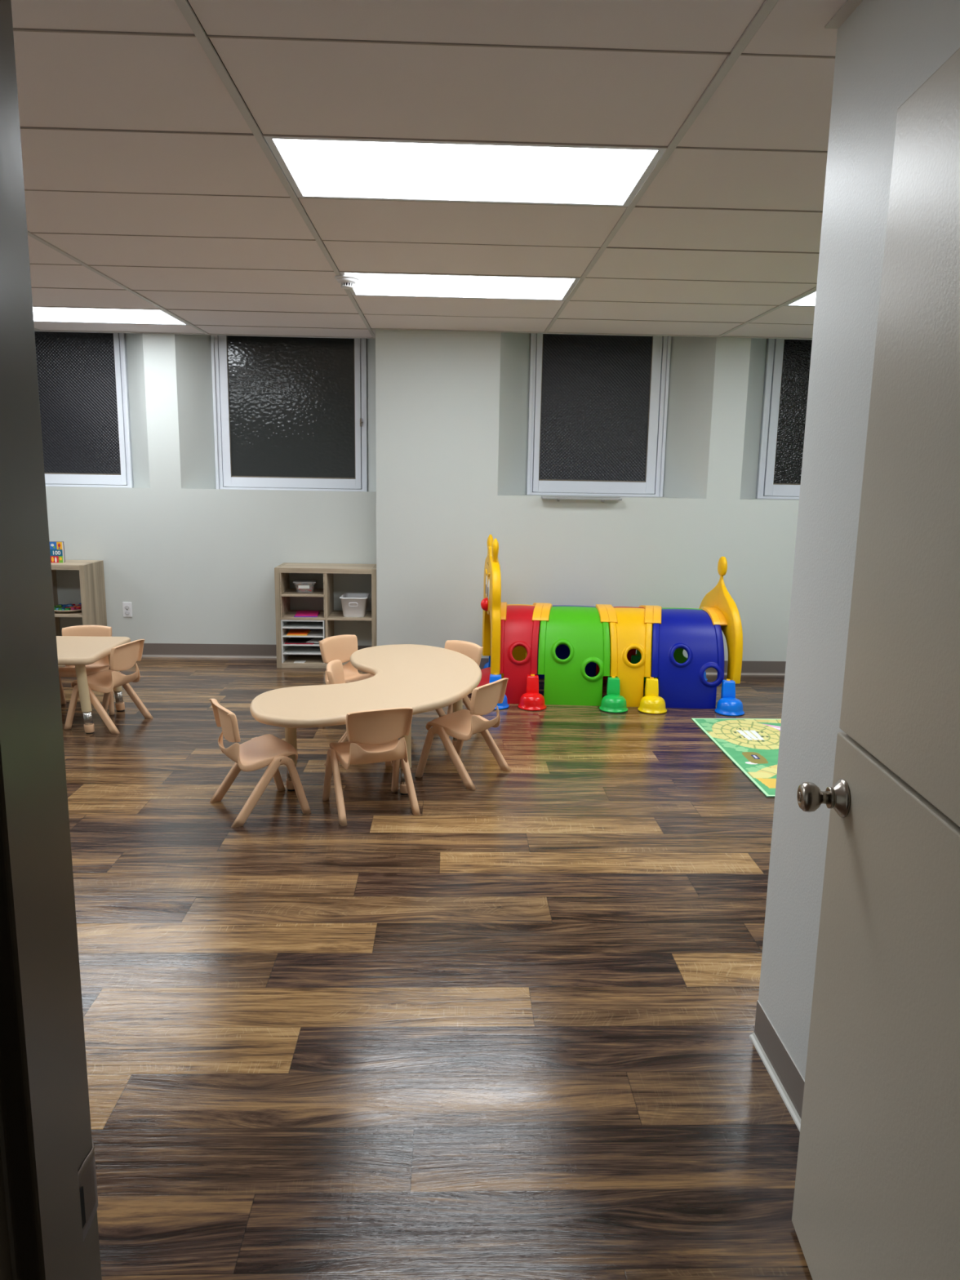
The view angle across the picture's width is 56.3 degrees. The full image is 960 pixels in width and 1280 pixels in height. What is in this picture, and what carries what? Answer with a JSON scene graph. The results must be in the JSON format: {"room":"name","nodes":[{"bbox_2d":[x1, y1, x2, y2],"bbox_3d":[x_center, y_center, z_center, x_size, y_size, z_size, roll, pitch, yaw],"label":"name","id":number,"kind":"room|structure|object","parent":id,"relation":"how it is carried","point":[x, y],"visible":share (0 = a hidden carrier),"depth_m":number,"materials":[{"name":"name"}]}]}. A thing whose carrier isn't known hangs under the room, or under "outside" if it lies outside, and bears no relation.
{"room":"children's room","nodes":[
{"label":"children's room","id":0,"kind":"room"},
{"bbox_2d":[45,333,376,645],"bbox_3d":[-3.239,-1.192,6.879,4.970,2.620,0.258,1,11,-2],"label":"wall","id":1,"kind":"structure","parent":0,"point":[195,561],"depth_m":6.87,"materials":[{"name":"white paint"}]},
{"bbox_2d":[34,330,133,488],"bbox_3d":[-3.288,-1.840,6.892,1.175,1.312,0.079,1,11,-2],"label":"window","id":2,"kind":"structure","parent":1,"relation":"in","point":[82,376],"depth_m":6.89,"materials":[{"name":"white paint"},{"name":"black woven mesh"}]},
{"bbox_2d":[122,602,132,617],"bbox_3d":[-2.725,-0.234,6.938,0.070,0.116,0.012,1,11,-2],"label":"wall outlet","id":3,"kind":"object","parent":1,"relation":"attached to","point":[126,606],"visible":1,"depth_m":6.94,"materials":[{"name":"white plastic"}]},
{"bbox_2d":[210,334,367,491],"bbox_3d":[-1.465,-1.818,6.941,1.175,1.312,0.105,1,11,-2],"label":"window","id":4,"kind":"structure","parent":1,"relation":"in","point":[290,413],"depth_m":6.95,"materials":[{"name":"black glass"}]},
{"bbox_2d":[142,643,786,675],"bbox_3d":[-0.686,0.139,6.847,10.100,0.104,0.457,1,11,-2],"label":"baseboard","id":5,"kind":"structure","parent":1,"relation":"attached to","point":[153,650],"depth_m":7.01,"materials":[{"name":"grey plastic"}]},
{"bbox_2d":[10,0,846,337],"bbox_3d":[-0.551,-1.659,3.461,10.302,0.051,6.447,1,11,-2],"label":"ceiling","id":6,"kind":"structure","parent":0,"point":[64,80],"depth_m":2.69,"materials":[{"name":"tile"}]},
{"bbox_2d":[32,306,189,324],"bbox_3d":[-2.582,-2.127,5.859,1.193,0.022,0.607,1,11,-2],"label":"ceiling light panel","id":7,"kind":"object","parent":6,"relation":"attached to","point":[55,314],"visible":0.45,"depth_m":5.89,"materials":[{"name":"white paint"}]},
{"bbox_2d":[334,274,359,288],"bbox_3d":[-0.672,-1.810,4.548,0.124,0.057,0.124,1,11,-2],"label":"smoke detector","id":8,"kind":"object","parent":6,"relation":"attached to","point":[347,281],"visible":1,"depth_m":4.51,"materials":[{"name":"white plastic"}]},
{"bbox_2d":[26,0,816,337],"bbox_3d":[-0.678,-1.645,3.517,9.777,0.006,6.320,1,11,-2],"label":"trim","id":9,"kind":"structure","parent":6,"relation":"attached to","point":[767,6],"depth_m":2.69,"materials":[{"name":"silver metal"}]},
{"bbox_2d":[13,27,835,329],"bbox_3d":[-0.522,-1.655,3.531,10.039,0.022,5.492,1,11,-2],"label":"ceiling grid","id":10,"kind":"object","parent":6,"relation":"attached to","point":[14,28],"depth_m":2.67,"materials":[{"name":"beige metal"}]},
{"bbox_2d":[339,271,579,300],"bbox_3d":[-0.106,-1.875,4.744,1.193,0.022,0.607,1,11,-2],"label":"ceiling light panel","id":11,"kind":"object","parent":6,"relation":"attached to","point":[373,284],"visible":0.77,"depth_m":4.75,"materials":[{"name":"white paint"}]},
{"bbox_2d":[263,136,666,206],"bbox_3d":[-0.049,-1.538,2.948,1.193,0.022,0.607,1,11,-2],"label":"ceiling light panel","id":12,"kind":"object","parent":6,"relation":"attached to","point":[313,167],"visible":0.85,"depth_m":2.92,"materials":[{"name":"white paint"}]},
{"bbox_2d":[783,289,816,306],"bbox_3d":[2.331,-1.849,4.827,1.193,0.022,0.607,1,11,-2],"label":"ceiling light panel","id":13,"kind":"object","parent":6,"relation":"attached to","point":[809,300],"visible":0.16,"depth_m":4.99,"materials":[{"name":"white paint"}]},
{"bbox_2d":[791,291,816,305],"bbox_3d":[2.331,-1.847,4.828,1.149,0.010,0.563,1,11,-2],"label":"diffuser","id":14,"kind":"object","parent":13,"relation":"attached to","point":[809,299],"depth_m":4.97,"materials":[{"name":"white plastic"}]},
{"bbox_2d":[57,656,812,1279],"bbox_3d":[-0.599,0.702,4.134,10.100,0.001,6.545,1,11,-2],"label":"floor","id":15,"kind":"structure","parent":0,"point":[501,1029],"depth_m":2.52,"materials":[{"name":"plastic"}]},
{"bbox_2d":[50,560,106,666],"bbox_3d":[-3.251,-0.212,6.738,0.742,0.747,0.370,1,11,-2],"label":"cube shelf","id":16,"kind":"object","parent":15,"relation":"on","point":[91,575],"visible":0.27,"depth_m":6.67,"materials":[{"name":"brown wood"}]},
{"bbox_2d":[49,541,65,562],"bbox_3d":[-3.148,-0.649,6.629,0.140,0.153,0.043,0,11,-6],"label":"book","id":17,"kind":"object","parent":16,"relation":"on","point":[56,548],"visible":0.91,"depth_m":6.62,"materials":[{"name":"multicoloured paper"}]},
{"bbox_2d":[53,603,81,612],"bbox_3d":[-3.079,-0.239,6.733,0.312,0.044,0.312,1,11,-2],"label":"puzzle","id":18,"kind":"object","parent":16,"relation":"on","point":[69,607],"visible":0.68,"depth_m":6.68,"materials":[{"name":"multicoloured plastic"}]},
{"bbox_2d":[57,625,114,715],"bbox_3d":[-2.390,0.179,5.432,0.353,0.488,0.352,-2,11,-14],"label":"chair","id":19,"kind":"object","parent":15,"relation":"on","point":[68,671],"visible":0.46,"depth_m":5.51,"materials":[{"name":"brown plastic"}]},
{"bbox_2d":[56,635,130,733],"bbox_3d":[-2.711,0.250,5.152,1.220,0.442,0.660,1,11,-2],"label":"rectangular table","id":20,"kind":"object","parent":15,"relation":"on","point":[79,651],"visible":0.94,"depth_m":4.99,"materials":[{"name":"beige plastic"}]},
{"bbox_2d":[84,723,94,733],"bbox_3d":[-2.165,0.488,4.975,0.055,0.042,0.053,1,11,-2],"label":"table foot","id":21,"kind":"object","parent":20,"relation":"attached to","point":[89,727],"depth_m":4.95,"materials":[{"name":"brown plastic"}]},
{"bbox_2d":[115,702,124,710],"bbox_3d":[-2.180,0.401,5.437,0.055,0.042,0.053,1,11,-2],"label":"table foot","id":22,"kind":"object","parent":20,"relation":"attached to","point":[119,705],"depth_m":5.42,"materials":[{"name":"brown plastic"}]},
{"bbox_2d":[63,639,153,733],"bbox_3d":[-2.126,0.241,5.128,0.352,0.488,0.353,3,11,12],"label":"chair","id":23,"kind":"object","parent":15,"relation":"on","point":[123,656],"visible":0.91,"depth_m":5.04,"materials":[{"name":"brown plastic"}]},
{"bbox_2d":[208,698,311,827],"bbox_3d":[-0.964,0.493,3.890,0.352,0.488,0.353,-6,12,-31],"label":"chair","id":24,"kind":"object","parent":15,"relation":"on","point":[264,750],"visible":1,"depth_m":3.81,"materials":[{"name":"brown plastic"}]},
{"bbox_2d":[274,562,377,668],"bbox_3d":[-1.141,-0.189,6.810,0.742,0.747,0.370,1,11,-2],"label":"cube shelf","id":25,"kind":"object","parent":15,"relation":"on","point":[283,592],"visible":0.8,"depth_m":6.65,"materials":[{"name":"brown wood"}]},
{"bbox_2d":[293,660,306,662],"bbox_3d":[-1.351,0.163,6.729,0.080,0.003,0.075,1,11,-2],"label":"paper stack","id":26,"kind":"object","parent":25,"relation":"on","point":[295,661],"visible":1,"depth_m":6.73,"materials":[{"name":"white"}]},
{"bbox_2d":[280,619,324,663],"bbox_3d":[-1.318,-0.018,6.826,0.318,0.325,0.340,1,11,-2],"label":"organizer","id":27,"kind":"object","parent":25,"relation":"on","point":[317,628],"visible":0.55,"depth_m":6.72,"materials":[{"name":"white plastic"}]},
{"bbox_2d":[286,630,311,635],"bbox_3d":[-1.365,-0.054,6.767,0.150,0.006,0.200,1,11,-2],"label":"folder","id":28,"kind":"object","parent":27,"relation":"on","point":[309,630],"visible":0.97,"depth_m":6.67,"materials":[{"name":"orange paper"}]},
{"bbox_2d":[287,629,309,634],"bbox_3d":[-1.368,-0.063,6.776,0.145,0.006,0.198,0,11,-5],"label":"folder","id":29,"kind":"object","parent":28,"relation":"on","point":[291,631],"visible":1,"depth_m":6.75,"materials":[{"name":"orange paper"}]},
{"bbox_2d":[284,637,314,644],"bbox_3d":[-1.349,0.005,6.809,0.215,0.005,0.260,1,11,-1],"label":"folder","id":30,"kind":"object","parent":27,"relation":"on","point":[290,637],"visible":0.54,"depth_m":6.68,"materials":[{"name":"red paper"}]},
{"bbox_2d":[286,637,314,643],"bbox_3d":[-1.347,-0.003,6.818,0.200,0.006,0.260,0,11,-4],"label":"paper stack","id":31,"kind":"object","parent":30,"relation":"on","point":[292,640],"visible":0.56,"depth_m":6.77,"materials":[{"name":"black paper"}]},
{"bbox_2d":[282,637,319,646],"bbox_3d":[-1.319,0.009,6.827,0.300,0.009,0.328,1,11,-2],"label":"shelf","id":32,"kind":"object","parent":27,"relation":"attached to","point":[285,639],"depth_m":6.67,"materials":[{"name":"white plastic"}]},
{"bbox_2d":[283,645,320,654],"bbox_3d":[-1.320,0.073,6.839,0.300,0.009,0.328,1,11,-2],"label":"shelf","id":33,"kind":"object","parent":27,"relation":"attached to","point":[288,650],"depth_m":6.78,"materials":[{"name":"white plastic"}]},
{"bbox_2d":[282,621,323,628],"bbox_3d":[-1.316,-0.119,6.803,0.300,0.009,0.328,1,11,-2],"label":"shelf","id":34,"kind":"object","parent":27,"relation":"attached to","point":[286,624],"depth_m":6.74,"materials":[{"name":"white plastic"}]},
{"bbox_2d":[282,628,323,637],"bbox_3d":[-1.318,-0.054,6.815,0.300,0.009,0.328,1,11,-2],"label":"shelf","id":35,"kind":"object","parent":27,"relation":"attached to","point":[314,633],"depth_m":6.73,"materials":[{"name":"white plastic"}]},
{"bbox_2d":[306,637,323,643],"bbox_3d":[-1.229,-0.003,6.806,0.095,0.002,0.250,3,11,9],"label":"paper stack","id":36,"kind":"object","parent":27,"relation":"on","point":[316,640],"visible":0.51,"depth_m":6.77,"materials":[{"name":"white paper"}]},
{"bbox_2d":[293,579,315,591],"bbox_3d":[-1.308,-0.398,6.704,0.166,0.086,0.138,-1,11,-9],"label":"clear box","id":37,"kind":"object","parent":25,"relation":"on","point":[300,587],"visible":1,"depth_m":6.67,"materials":[{"name":"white plastic"}]},
{"bbox_2d":[293,612,319,617],"bbox_3d":[-1.299,-0.190,6.743,0.170,0.005,0.200,0,11,-5],"label":"folder","id":38,"kind":"object","parent":25,"relation":"on","point":[318,612],"visible":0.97,"depth_m":6.65,"materials":[{"name":"purple paper"}]},
{"bbox_2d":[295,610,319,616],"bbox_3d":[-1.300,-0.200,6.762,0.164,0.007,0.220,0,11,-8],"label":"folder","id":39,"kind":"object","parent":38,"relation":"on","point":[300,613],"visible":1,"depth_m":6.74,"materials":[{"name":"pink paper"}]},
{"bbox_2d":[339,592,369,617],"bbox_3d":[-0.941,-0.261,6.762,0.206,0.150,0.278,1,11,-2],"label":"storage bin","id":40,"kind":"object","parent":25,"relation":"on","point":[353,604],"visible":1,"depth_m":6.65,"materials":[{"name":"white plastic"}]},
{"bbox_2d":[318,634,373,684],"bbox_3d":[-0.731,0.236,5.282,0.352,0.488,0.353,9,13,37],"label":"chair","id":41,"kind":"object","parent":15,"relation":"on","point":[341,647],"visible":0.46,"depth_m":5.34,"materials":[{"name":"brown plastic"}]},
{"bbox_2d":[324,659,392,767],"bbox_3d":[-0.606,0.361,4.630,0.352,0.488,0.353,1,11,1],"label":"chair","id":42,"kind":"object","parent":15,"relation":"on","point":[335,672],"visible":0.3,"depth_m":4.61,"materials":[{"name":"brown plastic"}]},
{"bbox_2d":[249,644,481,795],"bbox_3d":[-0.452,0.403,4.544,0.878,0.442,1.737,4,11,16],"label":"table","id":43,"kind":"object","parent":15,"relation":"on","point":[423,678],"visible":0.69,"depth_m":4.21,"materials":[{"name":"beige plastic"}]},
{"bbox_2d":[285,778,294,789],"bbox_3d":[-0.870,0.664,4.154,0.053,0.042,0.053,1,11,-2],"label":"table foot","id":44,"kind":"object","parent":43,"relation":"attached to","point":[289,783],"depth_m":4.13,"materials":[{"name":"brown plastic"}]},
{"bbox_2d":[400,782,408,793],"bbox_3d":[-0.343,0.678,4.128,0.053,0.042,0.053,1,11,-2],"label":"table foot","id":45,"kind":"object","parent":43,"relation":"attached to","point":[403,789],"depth_m":4.10,"materials":[{"name":"brown plastic"}]},
{"bbox_2d":[322,706,420,826],"bbox_3d":[-0.478,0.497,3.915,0.353,0.488,0.352,-4,12,-23],"label":"chair","id":46,"kind":"object","parent":15,"relation":"on","point":[373,735],"visible":1,"depth_m":3.80,"materials":[{"name":"brown plastic"}]},
{"bbox_2d":[435,640,483,736],"bbox_3d":[-0.197,0.269,5.157,0.353,0.488,0.352,11,14,42],"label":"chair","id":47,"kind":"object","parent":15,"relation":"on","point":[473,651],"visible":0.28,"depth_m":5.19,"materials":[{"name":"brown plastic"}]},
{"bbox_2d":[414,678,511,790],"bbox_3d":[-0.074,0.418,4.373,0.352,0.488,0.353,8,12,31],"label":"chair","id":48,"kind":"object","parent":15,"relation":"on","point":[461,724],"visible":1,"depth_m":4.29,"materials":[{"name":"brown plastic"}]},
{"bbox_2d":[476,533,744,715],"bbox_3d":[0.774,-0.155,6.020,1.822,1.047,1.092,1,11,2],"label":"tunnel","id":49,"kind":"object","parent":15,"relation":"on","point":[574,648],"visible":0.98,"depth_m":5.74,"materials":[{"name":"multicoloured plastic"}]},
{"bbox_2d":[691,718,781,797],"bbox_3d":[2.244,0.614,4.854,1.870,0.006,1.337,1,11,-2],"label":"rug","id":50,"kind":"object","parent":15,"relation":"on","point":[752,744],"visible":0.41,"depth_m":4.98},
{"bbox_2d":[452,739,456,747],"bbox_3d":[-0.122,0.555,4.804,0.053,0.042,0.053,1,11,-2],"label":"table foot","id":51,"kind":"object","parent":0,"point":[454,741],"depth_m":4.78,"materials":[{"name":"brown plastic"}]},
{"bbox_2d":[375,329,799,661],"bbox_3d":[1.817,-1.071,6.708,5.133,2.620,0.440,1,11,-2],"label":"wall","id":52,"kind":"structure","parent":0,"point":[452,407],"depth_m":6.50,"materials":[{"name":"white paint"}]},
{"bbox_2d":[34,0,862,339],"bbox_3d":[-0.553,-1.643,3.527,10.100,0.006,6.330,1,11,-2],"label":"trim","id":53,"kind":"structure","parent":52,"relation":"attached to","point":[849,6],"depth_m":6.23,"materials":[{"name":"silver metal"}]},
{"bbox_2d":[541,495,622,502],"bbox_3d":[0.724,-1.008,6.418,0.571,0.038,0.087,1,11,-2],"label":"ledge","id":54,"kind":"object","parent":52,"relation":"attached to","point":[557,498],"visible":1,"depth_m":6.38,"materials":[{"name":"white"}]},
{"bbox_2d":[526,333,671,497],"bbox_3d":[0.879,-1.735,6.703,1.032,1.306,0.079,1,11,-2],"label":"window","id":55,"kind":"structure","parent":52,"relation":"in","point":[598,403],"depth_m":6.70,"materials":[{"name":"black glass"}]},
{"bbox_2d":[755,338,812,498],"bbox_3d":[2.634,-1.716,6.763,1.032,1.306,0.079,1,11,-2],"label":"window","id":56,"kind":"structure","parent":52,"relation":"in","point":[788,361],"depth_m":6.74,"materials":[{"name":"black glass"}]},
{"bbox_2d":[758,0,959,1079],"bbox_3d":[0.842,-0.011,1.424,0.130,2.450,1.508,1,11,-2],"label":"wall","id":57,"kind":"structure","parent":0,"point":[886,50],"depth_m":1.94,"materials":[{"name":"white paint"}]},
{"bbox_2d":[749,1000,804,1131],"bbox_3d":[0.813,1.140,1.648,0.147,0.104,1.525,1,11,-2],"label":"baseboard","id":58,"kind":"structure","parent":57,"relation":"attached to","point":[789,1082],"depth_m":2.20,"materials":[{"name":"grey plastic"}]},
{"bbox_3d":[-0.471,0.125,0.578,10.100,2.450,0.120,1,11,-2],"label":"wall","id":59,"kind":"structure","parent":0,"visible":0},
{"bbox_2d":[0,0,102,1279],"bbox_3d":[0.148,0.308,0.634,1.005,2.090,0.182,1,11,-2],"label":"trim","id":60,"kind":"structure","parent":59,"relation":"attached to","point":[49,1230],"depth_m":0.58,"materials":[{"name":"grey metal"}]},
{"bbox_2d":[791,47,959,1279],"bbox_3d":[0.633,0.243,1.149,0.198,2.020,0.911,2,11,3],"label":"door","id":61,"kind":"structure","parent":59,"relation":"in","point":[877,1197],"depth_m":1.33,"materials":[{"name":"white paint"}]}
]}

